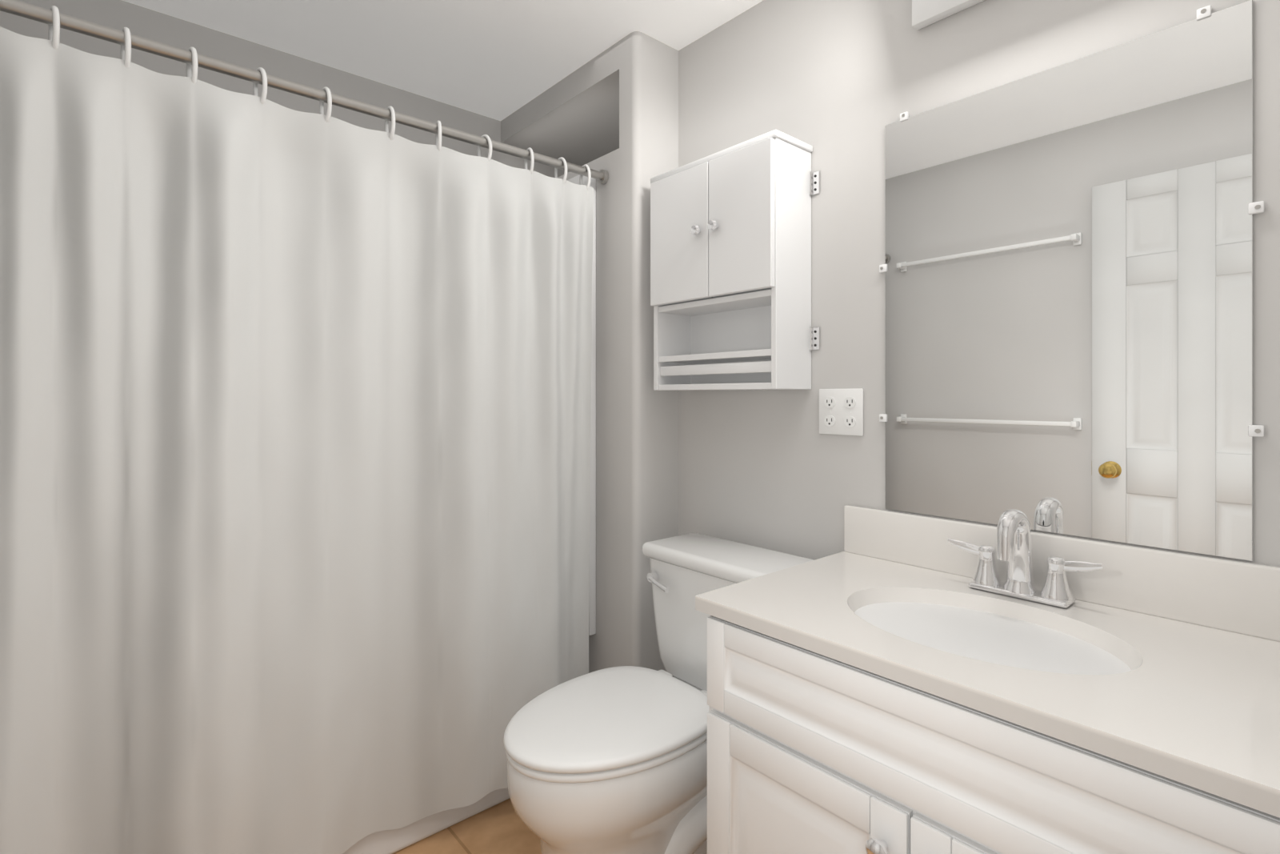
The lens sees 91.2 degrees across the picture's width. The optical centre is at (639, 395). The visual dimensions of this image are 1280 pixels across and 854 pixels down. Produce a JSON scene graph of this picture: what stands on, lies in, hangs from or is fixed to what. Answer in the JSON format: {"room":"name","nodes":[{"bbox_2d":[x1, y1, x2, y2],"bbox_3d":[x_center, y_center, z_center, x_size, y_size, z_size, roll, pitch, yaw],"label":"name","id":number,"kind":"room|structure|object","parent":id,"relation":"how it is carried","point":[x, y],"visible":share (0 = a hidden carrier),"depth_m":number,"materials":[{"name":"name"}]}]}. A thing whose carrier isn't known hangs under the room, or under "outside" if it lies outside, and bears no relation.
{"room":"bathroom","nodes":[
{"label":"bathroom","id":0,"kind":"room"},
{"bbox_2d":[0,0,569,177],"bbox_3d":[-0.892,0.037,2.218,2.020,2.225,0.100,0,0,-41],"label":"wall","id":1,"kind":"structure","parent":0,"point":[118,14],"depth_m":1.92,"materials":[{"name":"grey paint"}]},
{"bbox_2d":[121,0,763,120],"bbox_3d":[-0.254,-1.115,1.163,1.800,0.080,2.530,0,0,-41],"label":"ceiling","id":2,"kind":"structure","parent":0,"point":[490,58],"depth_m":1.85,"materials":[{"name":"paint"}]},
{"bbox_2d":[392,798,541,853],"bbox_3d":[-0.254,1.190,1.163,1.800,0.080,2.530,0,0,-41],"label":"floor","id":3,"kind":"structure","parent":0,"point":[498,829],"depth_m":1.64,"materials":[{"name":"tile"}]},
{"bbox_2d":[503,532,814,853],"bbox_3d":[0.031,0.772,1.450,0.705,0.755,0.441,0,0,-41],"label":"toilet","id":4,"kind":"object","parent":3,"relation":"on","point":[610,760],"visible":0.77,"depth_m":1.33,"materials":[{"name":"white ceramic"}]},
{"bbox_2d":[695,504,1279,853],"bbox_3d":[0.583,0.678,0.991,0.554,0.944,0.946,0,0,-41],"label":"vanity","id":5,"kind":"object","parent":3,"relation":"on","point":[925,684],"visible":1,"depth_m":0.94,"materials":[{"name":"white paint"}]},
{"bbox_2d":[947,508,1103,607],"bbox_3d":[0.686,0.287,1.149,0.110,0.164,0.258,0,0,-41],"label":"faucet","id":6,"kind":"object","parent":5,"relation":"on","point":[1014,530],"depth_m":1.15,"materials":[{"name":"silver metal"}]},
{"bbox_2d":[342,174,595,853],"bbox_3d":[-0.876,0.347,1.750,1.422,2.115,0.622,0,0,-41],"label":"liner","id":7,"kind":"object","parent":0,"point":[391,841],"visible":0.06,"depth_m":1.76,"materials":[{"name":"white plastic"}]},
{"bbox_2d":[500,31,678,675],"bbox_3d":[-0.054,0.037,2.341,0.594,2.225,0.813,0,0,-41],"label":"wall","id":8,"kind":"structure","parent":0,"point":[617,114],"depth_m":1.91,"materials":[{"name":"grey paint"}]},
{"bbox_2d":[0,0,608,853],"bbox_3d":[-0.638,0.187,1.473,1.422,1.778,0.082,0,0,-41],"label":"shower curtain","id":9,"kind":"object","parent":8,"relation":"attached to","point":[295,406],"visible":0.95,"depth_m":1.34,"materials":[{"name":"fabric"}]},
{"bbox_2d":[678,0,1279,566],"bbox_3d":[0.687,0.037,1.375,0.100,2.225,1.617,0,0,-41],"label":"wall","id":10,"kind":"structure","parent":0,"point":[756,468],"depth_m":1.52,"materials":[{"name":"grey paint"}]},
{"bbox_2d":[650,129,819,390],"bbox_3d":[0.227,-0.325,1.684,0.188,0.615,0.465,0,0,-41],"label":"upper cabinet","id":11,"kind":"object","parent":10,"relation":"attached to","point":[730,227],"visible":1,"depth_m":1.60,"materials":[{"name":"white laminate"}]},
{"bbox_2d":[819,388,863,435],"bbox_3d":[0.486,0.038,1.522,0.008,0.112,0.119,0,0,-41],"label":"outlet","id":12,"kind":"object","parent":10,"relation":"attached to","point":[841,410],"visible":1,"depth_m":1.52,"materials":[{"name":"white plastic"}]},
{"bbox_2d":[912,0,984,30],"bbox_3d":[0.710,-0.877,1.165,0.138,0.145,0.460,0,0,-41],"label":"sconce","id":13,"kind":"object","parent":10,"relation":"attached to","point":[925,13],"visible":1,"depth_m":1.33,"materials":[{"name":"white paint"}]},
{"bbox_2d":[879,0,1264,560],"bbox_3d":[0.759,-0.188,1.207,0.009,0.891,0.630,0,0,-41],"label":"mirror","id":14,"kind":"object","parent":10,"relation":"attached to","point":[1067,267],"visible":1,"depth_m":1.14,"materials":[{"name":"clear glass"}]}
]}

